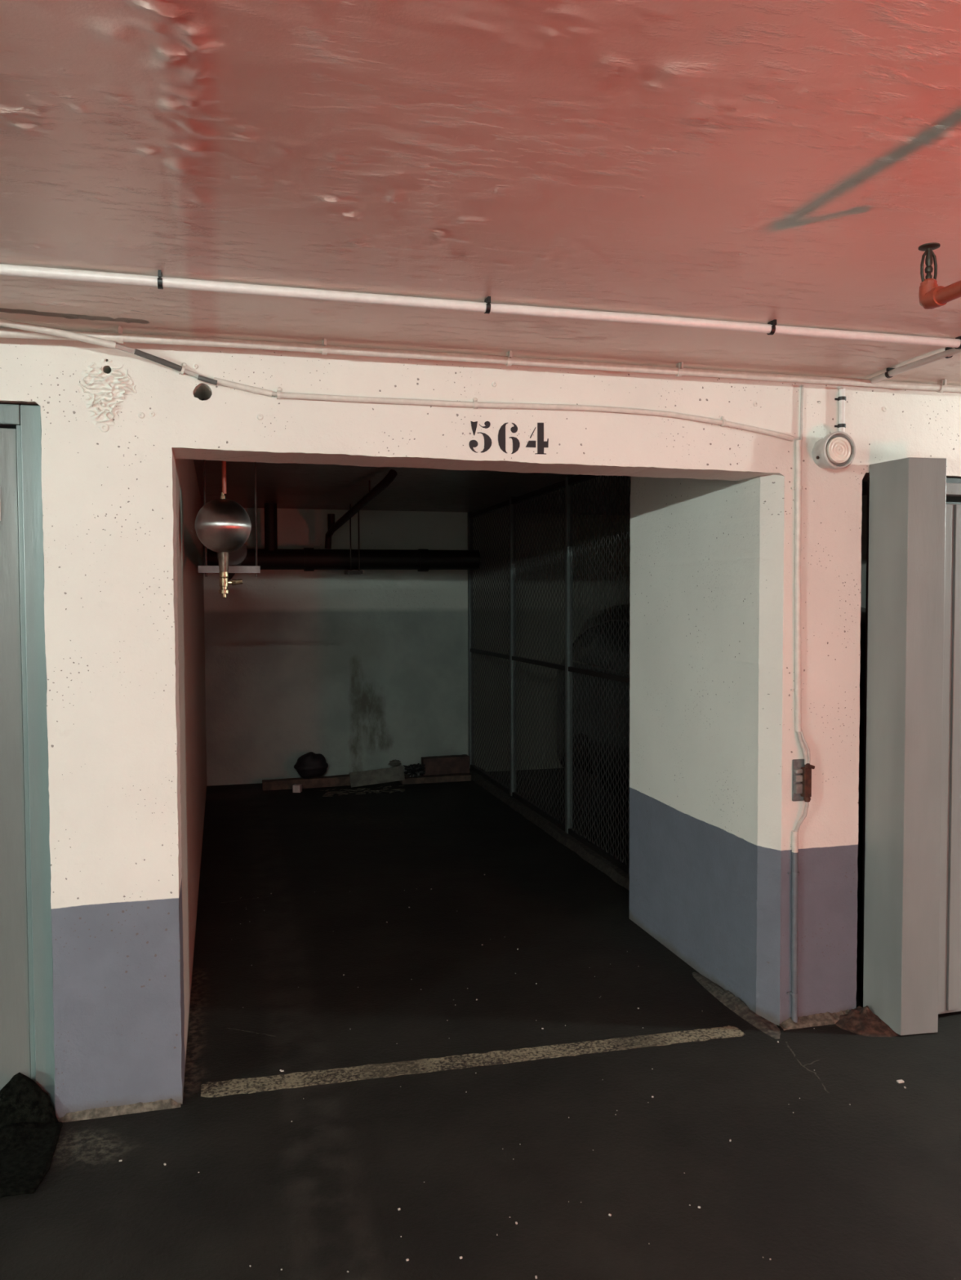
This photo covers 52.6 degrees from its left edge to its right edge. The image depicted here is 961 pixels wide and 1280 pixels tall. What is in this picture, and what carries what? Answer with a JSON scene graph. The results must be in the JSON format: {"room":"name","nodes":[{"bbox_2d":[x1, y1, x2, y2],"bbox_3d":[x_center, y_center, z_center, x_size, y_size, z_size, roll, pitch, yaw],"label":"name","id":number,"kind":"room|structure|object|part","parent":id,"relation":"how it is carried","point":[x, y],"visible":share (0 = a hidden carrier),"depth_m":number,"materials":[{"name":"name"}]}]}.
{"room":"parking garage","nodes":[
{"label":"parking garage","id":0,"kind":"room"},
{"bbox_2d":[175,458,206,1061],"bbox_3d":[-1.826,0.158,5.852,0.239,2.470,5.370,-1,2,-15],"label":"wall","id":1,"kind":"structure","parent":0,"point":[189,548],"depth_m":4.39,"materials":[{"name":"paint"}]},
{"bbox_2d":[203,507,630,786],"bbox_3d":[0.002,0.019,9.162,5.480,2.470,0.210,-1,2,-15],"label":"wall","id":2,"kind":"structure","parent":0,"point":[367,670],"depth_m":8.78,"materials":[{"name":"paint"}]},
{"bbox_2d":[0,0,960,515],"bbox_3d":[-0.854,-1.021,2.762,19.400,0.214,12.050,-1,2,-15],"label":"ceiling","id":3,"kind":"structure","parent":0,"point":[791,162],"depth_m":1.88,"materials":[{"name":"paint"}]},
{"bbox_2d":[195,461,251,598],"bbox_3d":[-0.944,-0.559,3.559,0.200,0.811,0.200,-1,2,-15],"label":"extinguisher","id":4,"kind":"object","parent":3,"relation":"hanging from","point":[222,525],"visible":0.99,"depth_m":3.50,"materials":[{"name":"metal"}]},
{"bbox_3d":[-0.943,-0.418,3.564,0.200,0.198,0.200,-1,2,-15],"label":"tank","id":5,"kind":"part","parent":4,"relation":"part of","materials":[{"name":"metal"}]},
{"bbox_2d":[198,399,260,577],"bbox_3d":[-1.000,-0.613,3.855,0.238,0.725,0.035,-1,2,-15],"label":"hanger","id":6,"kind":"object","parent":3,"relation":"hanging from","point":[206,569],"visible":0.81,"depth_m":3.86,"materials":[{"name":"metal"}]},
{"bbox_3d":[-1.087,-0.612,3.834,0.008,0.725,0.008,-1,2,-15],"label":"rod","id":7,"kind":"part","parent":6,"relation":"part of","materials":[{"name":"grey metal"}]},
{"bbox_3d":[-0.999,-0.280,3.868,0.238,0.028,0.035,-1,2,-15],"label":"rail","id":8,"kind":"part","parent":6,"relation":"part of","materials":[{"name":"metal"}]},
{"bbox_3d":[-0.898,-0.615,3.884,0.008,0.725,0.008,-1,2,-15],"label":"rod","id":9,"kind":"part","parent":6,"relation":"part of","materials":[{"name":"grey metal"}]},
{"bbox_2d":[207,502,479,580],"bbox_3d":[-0.583,-0.728,6.210,2.291,0.674,4.448,-1,2,-15],"label":"drain pipe","id":10,"kind":"object","parent":3,"relation":"hanging from","point":[269,557],"visible":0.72,"depth_m":8.17,"materials":[{"name":"metal"}]},
{"bbox_2d":[344,503,362,574],"bbox_3d":[-1.082,-0.852,8.272,0.130,0.589,0.205,-1,2,-15],"label":"bracket","id":11,"kind":"object","parent":3,"relation":"hanging from","point":[350,572],"visible":0.87,"depth_m":8.18,"materials":[{"name":"grey metal"}]},
{"bbox_3d":[-1.092,-0.848,8.172,0.012,0.589,0.010,-1,2,-15],"label":"rod","id":12,"kind":"part","parent":11,"relation":"part of","materials":[{"name":"grey metal"}]},
{"bbox_3d":[-1.024,-0.849,8.190,0.012,0.589,0.010,-1,2,-15],"label":"rod","id":13,"kind":"part","parent":11,"relation":"part of","materials":[{"name":"grey metal"}]},
{"bbox_2d":[324,469,397,548],"bbox_3d":[-0.914,-0.916,7.105,0.070,0.380,2.396,-1,2,-18],"label":"pipe","id":14,"kind":"object","parent":3,"relation":"hanging from","point":[332,526],"visible":1,"depth_m":6.96,"materials":[{"name":"black metal"}]},
{"bbox_2d":[0,263,960,349],"bbox_3d":[-0.088,-0.907,2.613,5.600,0.039,0.041,-1,2,-15],"label":"conduit","id":15,"kind":"object","parent":3,"relation":"attached to","point":[159,282],"visible":1,"depth_m":2.61,"materials":[{"name":"white plastic"}]},
{"bbox_2d":[0,325,960,392],"bbox_3d":[-0.272,-0.918,3.110,7.900,0.052,0.042,-1,2,-15],"label":"pipe","id":16,"kind":"object","parent":3,"relation":"attached to","point":[120,337],"visible":0.98,"depth_m":3.17,"materials":[{"name":"paint"}]},
{"bbox_2d":[862,346,960,386],"bbox_3d":[1.575,-0.930,3.000,0.045,0.036,1.251,-1,2,-15],"label":"conduit","id":17,"kind":"object","parent":3,"relation":"attached to","point":[948,352],"visible":0.94,"depth_m":3.30,"materials":[{"name":"white plastic"}]},
{"bbox_2d":[917,242,960,309],"bbox_3d":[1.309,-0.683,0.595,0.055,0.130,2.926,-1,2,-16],"label":"sprinkler","id":18,"kind":"object","parent":3,"relation":"attached to","point":[931,295],"visible":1,"depth_m":1.97,"materials":[{"name":"red paint"}]},
{"bbox_3d":[0.913,-0.765,1.980,0.016,0.064,0.015,-1,2,-15],"label":"bulb","id":19,"kind":"part","parent":18,"relation":"part of","materials":[{"name":"silver metal"}]},
{"bbox_2d":[0,768,960,1279],"bbox_3d":[-0.844,1.590,2.866,19.400,0.200,12.050,-1,2,-15],"label":"floor","id":20,"kind":"structure","parent":0,"point":[829,1188],"depth_m":3.10,"materials":[{"name":"concrete"}]},
{"bbox_2d":[0,1072,62,1197],"bbox_3d":[-1.505,1.409,2.739,0.565,0.161,0.401,-1,2,-15],"label":"trash bag","id":21,"kind":"object","parent":20,"relation":"on","point":[30,1128],"visible":1,"depth_m":2.88,"materials":[{"name":"black plastic"}]},
{"bbox_2d":[292,783,302,792],"bbox_3d":[-1.542,1.248,8.182,0.066,0.062,0.062,0,2,5],"label":"carton","id":22,"kind":"object","parent":20,"relation":"on","point":[296,788],"visible":1,"depth_m":8.15,"materials":[{"name":"white cardboard"}]},
{"bbox_2d":[262,774,350,791],"bbox_3d":[-1.377,1.227,8.422,1.000,0.081,0.100,-2,3,-15],"label":"wooden board","id":23,"kind":"object","parent":20,"relation":"on","point":[340,780],"visible":0.78,"depth_m":8.35,"materials":[{"name":"brown wood"}]},
{"bbox_2d":[293,751,328,778],"bbox_3d":[-1.459,1.079,8.378,0.293,0.224,0.211,-1,2,-15],"label":"hat","id":24,"kind":"object","parent":23,"relation":"on","point":[309,765],"visible":1,"depth_m":8.31,"materials":[{"name":"fabric"}]},
{"bbox_2d":[324,785,404,795],"bbox_3d":[-0.980,1.275,8.223,0.732,0.002,0.318,-1,2,-15],"label":"litter","id":25,"kind":"object","parent":20,"relation":"on","point":[362,793],"visible":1,"depth_m":8.22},
{"bbox_2d":[349,765,404,787],"bbox_3d":[-0.896,1.185,8.440,0.479,0.168,0.050,-1,2,-15],"label":"wooden board","id":26,"kind":"object","parent":20,"relation":"on","point":[393,774],"visible":1,"depth_m":8.42,"materials":[{"name":"grey wood"}]},
{"bbox_2d":[387,759,400,766],"bbox_3d":[-0.755,1.080,8.543,0.120,0.060,0.085,-1,2,-15],"label":"lump","id":27,"kind":"object","parent":26,"relation":"on","point":[395,762],"visible":1,"depth_m":8.52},
{"bbox_2d":[399,773,471,784],"bbox_3d":[-0.408,1.228,8.670,0.620,0.054,0.200,-1,2,-15],"label":"wooden board","id":28,"kind":"object","parent":20,"relation":"on","point":[459,776],"visible":0.8,"depth_m":8.59,"materials":[{"name":"brown wood"}]},
{"bbox_2d":[403,763,425,777],"bbox_3d":[-0.590,1.145,8.560,0.226,0.111,0.142,-1,2,-15],"label":"scrap","id":29,"kind":"object","parent":28,"relation":"on","point":[415,770],"visible":1,"depth_m":8.54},
{"bbox_2d":[421,754,469,775],"bbox_3d":[-0.315,1.119,8.722,0.420,0.150,0.110,-1,3,-15],"label":"wooden board","id":30,"kind":"object","parent":28,"relation":"on","point":[449,764],"visible":0.96,"depth_m":8.67,"materials":[{"name":"brown wood"}]},
{"bbox_2d":[200,1025,744,1097],"bbox_3d":[0.026,1.464,3.400,1.934,0.002,0.107,-1,2,-13],"label":"painted line","id":31,"kind":"object","parent":20,"relation":"on","point":[293,1080],"visible":1,"depth_m":3.37,"materials":[{"name":"paint"}]},
{"bbox_2d":[119,874,906,1279],"bbox_3d":[-0.126,1.455,3.612,2.755,0.005,3.933,-1,2,-15],"label":"grit","id":32,"kind":"object","parent":20,"relation":"on","point":[900,1081],"visible":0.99,"depth_m":3.08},
{"bbox_2d":[691,972,780,1039],"bbox_3d":[1.015,1.428,3.869,0.112,0.030,0.664,-1,2,-15],"label":"heap","id":33,"kind":"object","parent":20,"relation":"on","point":[726,997],"visible":0.93,"depth_m":3.80,"materials":[{"name":"grey gravel"}]},
{"bbox_2d":[835,1005,898,1036],"bbox_3d":[1.461,1.416,3.643,0.231,0.067,0.186,-1,2,-15],"label":"rubble heap","id":34,"kind":"object","parent":20,"relation":"on","point":[860,1020],"visible":0.91,"depth_m":3.63,"materials":[{"name":"brown soil"}]},
{"bbox_2d":[0,325,960,1119],"bbox_3d":[-0.946,0.252,3.176,19.000,2.490,0.260,-1,2,-15],"label":"wall","id":35,"kind":"structure","parent":0,"point":[109,526],"depth_m":3.08,"materials":[{"name":"paint"}]},
{"bbox_2d":[0,400,55,1112],"bbox_3d":[-2.331,0.397,2.757,2.063,2.202,0.105,-1,2,-15],"label":"door","id":36,"kind":"structure","parent":35,"relation":"in","point":[27,1047],"depth_m":2.98,"materials":[{"name":"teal metal"}]},
{"bbox_3d":[-1.529,-0.411,2.920,0.160,0.104,0.006,-1,2,-15],"label":"notice plate","id":37,"kind":"part","parent":36,"relation":"part of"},
{"bbox_3d":[-2.281,0.428,2.775,1.808,2.116,0.038,-1,2,-15],"label":"panel","id":38,"kind":"part","parent":36,"relation":"part of","materials":[{"name":"grey metal"}]},
{"bbox_3d":[-1.364,0.386,3.018,0.059,2.197,0.078,-1,2,-15],"label":"frame","id":39,"kind":"part","parent":36,"relation":"part of","materials":[{"name":"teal metal"}]},
{"bbox_2d":[99,422,109,431],"bbox_3d":[-1.147,-0.648,2.964,0.028,0.028,0.005,-1,2,-15],"label":"plug","id":40,"kind":"object","parent":35,"relation":"attached to","point":[102,428],"visible":1,"depth_m":2.96,"materials":[{"name":"paint"}]},
{"bbox_2d":[57,1097,181,1122],"bbox_3d":[-1.129,1.471,3.043,0.367,0.025,0.020,-1,2,-15],"label":"trim","id":41,"kind":"structure","parent":35,"relation":"attached to","point":[140,1107],"depth_m":3.04,"materials":[{"name":"beige stone"}]},
{"bbox_2d":[137,412,145,418],"bbox_3d":[-1.042,-0.691,2.990,0.020,0.020,0.005,-1,2,-15],"label":"plug","id":42,"kind":"object","parent":35,"relation":"attached to","point":[141,415],"visible":1,"depth_m":2.99,"materials":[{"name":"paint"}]},
{"bbox_2d":[150,411,155,417],"bbox_3d":[-1.012,-0.697,2.998,0.016,0.016,0.005,-1,2,-15],"label":"plug","id":43,"kind":"object","parent":35,"relation":"attached to","point":[152,414],"visible":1,"depth_m":3.00,"materials":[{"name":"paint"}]},
{"bbox_2d":[192,364,198,368],"bbox_3d":[-0.886,-0.851,3.026,0.016,0.016,0.005,-1,2,-15],"label":"plug","id":44,"kind":"object","parent":35,"relation":"attached to","point":[195,366],"visible":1,"depth_m":3.02,"materials":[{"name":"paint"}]},
{"bbox_2d":[257,413,262,420],"bbox_3d":[-0.699,-0.707,3.082,0.020,0.020,0.005,-1,2,-15],"label":"plug","id":45,"kind":"object","parent":35,"relation":"attached to","point":[260,416],"visible":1,"depth_m":3.08,"materials":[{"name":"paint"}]},
{"bbox_2d":[0,318,793,440],"bbox_3d":[-0.556,-0.819,3.057,3.541,0.235,0.170,-1,2,-19],"label":"conduit","id":46,"kind":"object","parent":35,"relation":"attached to","point":[474,404],"visible":1,"depth_m":3.15,"materials":[{"name":"paint"}]},
{"bbox_2d":[491,382,496,386],"bbox_3d":[0.047,-0.862,3.275,0.018,0.018,0.005,-1,2,-15],"label":"plug","id":47,"kind":"object","parent":35,"relation":"attached to","point":[493,384],"visible":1,"depth_m":3.27,"materials":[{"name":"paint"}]},
{"bbox_2d":[468,421,548,454],"bbox_3d":[0.097,-0.686,3.297,0.281,0.110,0.003,-1,2,-15],"label":"stencilled number","id":48,"kind":"object","parent":35,"relation":"attached to","point":[541,444],"visible":1,"depth_m":3.30,"materials":[{"name":"paint"}]},
{"bbox_2d":[752,400,757,406],"bbox_3d":[0.999,-0.858,3.529,0.020,0.020,0.005,-1,2,-15],"label":"plug","id":49,"kind":"object","parent":35,"relation":"attached to","point":[754,403],"visible":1,"depth_m":3.53,"materials":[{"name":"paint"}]},
{"bbox_2d":[786,440,802,1022],"bbox_3d":[1.171,0.354,3.610,0.044,2.172,0.028,-1,2,-15],"label":"conduit","id":50,"kind":"object","parent":35,"relation":"attached to","point":[794,873],"visible":1,"depth_m":3.60,"materials":[{"name":"paint"}]},
{"bbox_2d":[799,385,803,439],"bbox_3d":[1.175,-0.825,3.571,0.022,0.218,0.010,-1,2,-15],"label":"cable","id":51,"kind":"object","parent":35,"relation":"attached to","point":[802,386],"visible":1,"depth_m":3.57,"materials":[{"name":"white plastic"}]},
{"bbox_2d":[791,759,814,802],"bbox_3d":[1.202,0.524,3.615,0.072,0.157,0.045,-1,2,-15],"label":"junction box","id":52,"kind":"object","parent":35,"relation":"attached to","point":[801,773],"visible":1,"depth_m":3.61,"materials":[{"name":"grey plastic"}]},
{"bbox_3d":[1.187,0.523,3.628,0.050,0.156,0.011,-1,2,-15],"label":"plate","id":53,"kind":"part","parent":52,"relation":"part of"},
{"bbox_2d":[794,730,810,831],"bbox_3d":[1.197,0.522,3.615,0.055,0.394,0.019,0,2,15],"label":"cables","id":54,"kind":"object","parent":52,"relation":"attached to","point":[801,738],"visible":1,"depth_m":3.60,"materials":[{"name":"white plastic"}]},
{"bbox_2d":[778,1008,849,1030],"bbox_3d":[1.283,1.433,3.674,0.330,0.032,0.043,-1,2,-15],"label":"trim","id":55,"kind":"structure","parent":35,"relation":"attached to","point":[827,1018],"depth_m":3.66,"materials":[{"name":"beige stone"}]},
{"bbox_2d":[811,431,855,469],"bbox_3d":[1.292,-0.691,3.567,0.135,0.135,0.093,-1,2,-15],"label":"fire alarm","id":56,"kind":"object","parent":35,"relation":"attached to","point":[837,450],"visible":1,"depth_m":3.53,"materials":[{"name":"plastic"}]},
{"bbox_2d":[834,387,845,432],"bbox_3d":[1.337,-0.846,3.609,0.037,0.176,0.031,-1,2,-15],"label":"conduit","id":57,"kind":"object","parent":35,"relation":"attached to","point":[841,398],"visible":0.94,"depth_m":3.60,"materials":[{"name":"white plastic"}]},
{"bbox_2d":[860,457,960,1035],"bbox_3d":[2.517,0.381,3.904,2.138,2.108,0.268,-1,2,-15],"label":"door","id":58,"kind":"structure","parent":35,"relation":"in","point":[911,921],"depth_m":3.57,"materials":[{"name":"grey metal"}]},
{"bbox_3d":[2.593,0.448,3.916,1.885,1.943,0.028,-1,2,-15],"label":"panel","id":59,"kind":"part","parent":58,"relation":"part of","materials":[{"name":"grey metal"}]},
{"bbox_3d":[2.570,-0.580,3.890,1.915,0.043,0.050,-1,2,-15],"label":"rail","id":60,"kind":"part","parent":58,"relation":"part of","materials":[{"name":"grey metal"}]},
{"bbox_2d":[628,474,785,1026],"bbox_3d":[1.106,0.210,4.274,0.409,2.470,1.296,-1,2,-15],"label":"wall","id":61,"kind":"structure","parent":0,"point":[707,559],"depth_m":4.05,"materials":[{"name":"paint"}]},
{"bbox_2d":[468,767,629,890],"bbox_3d":[0.458,1.294,7.019,0.177,0.050,4.240,-1,2,-15],"label":"curb","id":62,"kind":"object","parent":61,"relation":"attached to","point":[615,873],"depth_m":6.52,"materials":[{"name":"concrete"}]},
{"bbox_2d":[467,474,630,874],"bbox_3d":[0.448,0.085,6.969,0.040,2.369,4.224,-1,2,-15],"label":"mesh fence","id":63,"kind":"object","parent":62,"relation":"on","point":[567,484],"visible":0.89,"depth_m":6.91,"materials":[{"name":"metal"}]},
{"bbox_3d":[-0.091,0.006,8.987,0.040,2.369,0.044,-1,2,-15],"label":"post","id":64,"kind":"part","parent":63,"relation":"part of","materials":[{"name":"metal"}]},
{"bbox_3d":[0.079,-1.113,8.295,0.032,0.040,1.296,-1,2,-15],"label":"rail","id":65,"kind":"part","parent":63,"relation":"part of","materials":[{"name":"grey metal"}]},
{"bbox_3d":[0.083,0.116,8.344,0.032,0.030,1.296,-1,2,-15],"label":"rail","id":66,"kind":"part","parent":63,"relation":"part of","materials":[{"name":"grey metal"}]},
{"bbox_3d":[0.081,-0.496,8.319,0.007,1.196,1.302,-1,2,-15],"label":"panel","id":67,"kind":"part","parent":63,"relation":"part of","materials":[{"name":"metal"}]},
{"bbox_3d":[0.087,1.198,8.387,0.032,0.035,1.296,-1,2,-15],"label":"rail","id":68,"kind":"part","parent":63,"relation":"part of","materials":[{"name":"grey metal"}]},
{"bbox_3d":[0.085,0.656,8.365,0.007,1.051,1.302,-1,2,-15],"label":"panel","id":69,"kind":"part","parent":63,"relation":"part of","materials":[{"name":"metal"}]},
{"bbox_3d":[0.255,0.057,7.693,0.040,2.369,0.044,-1,2,-15],"label":"post","id":70,"kind":"part","parent":63,"relation":"part of","materials":[{"name":"metal"}]},
{"bbox_3d":[0.417,-1.063,7.025,0.032,0.040,1.246,-1,2,-15],"label":"rail","id":71,"kind":"part","parent":63,"relation":"part of","materials":[{"name":"grey metal"}]},
{"bbox_3d":[0.422,0.166,7.074,0.032,0.030,1.246,-1,2,-15],"label":"rail","id":72,"kind":"part","parent":63,"relation":"part of","materials":[{"name":"grey metal"}]},
{"bbox_3d":[0.426,1.247,7.117,0.032,0.035,1.246,-1,2,-15],"label":"rail","id":73,"kind":"part","parent":63,"relation":"part of","materials":[{"name":"grey metal"}]},
{"bbox_3d":[0.419,-0.446,7.049,0.007,1.196,1.252,-1,2,-15],"label":"panel","id":74,"kind":"part","parent":63,"relation":"part of","materials":[{"name":"metal"}]},
{"bbox_3d":[0.424,0.705,7.095,0.007,1.051,1.252,-1,2,-15],"label":"panel","id":75,"kind":"part","parent":63,"relation":"part of","materials":[{"name":"metal"}]},
{"bbox_3d":[0.587,0.106,6.448,0.040,2.369,0.044,-1,2,-15],"label":"post","id":76,"kind":"part","parent":63,"relation":"part of","materials":[{"name":"metal"}]},
{"bbox_3d":[0.783,-1.010,5.654,0.032,0.040,1.506,-1,2,-15],"label":"rail","id":77,"kind":"part","parent":63,"relation":"part of","materials":[{"name":"grey metal"}]},
{"bbox_3d":[0.788,0.219,5.703,0.032,0.030,1.506,-1,2,-15],"label":"rail","id":78,"kind":"part","parent":63,"relation":"part of","materials":[{"name":"grey metal"}]},
{"bbox_3d":[0.792,1.301,5.746,0.032,0.035,1.506,-1,2,-15],"label":"rail","id":79,"kind":"part","parent":63,"relation":"part of","materials":[{"name":"grey metal"}]},
{"bbox_3d":[0.790,0.759,5.724,0.007,1.051,1.512,-1,2,-15],"label":"panel","id":80,"kind":"part","parent":63,"relation":"part of","materials":[{"name":"metal"}]},
{"bbox_3d":[0.785,-0.393,5.678,0.007,1.196,1.512,-1,2,-15],"label":"panel","id":81,"kind":"part","parent":63,"relation":"part of","materials":[{"name":"metal"}]},
{"bbox_2d":[860,494,866,608],"bbox_3d":[3.264,0.086,7.177,0.200,2.470,5.310,-1,2,-15],"label":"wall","id":82,"kind":"structure","parent":0,"point":[864,498],"depth_m":7.66,"materials":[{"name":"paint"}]}
]}

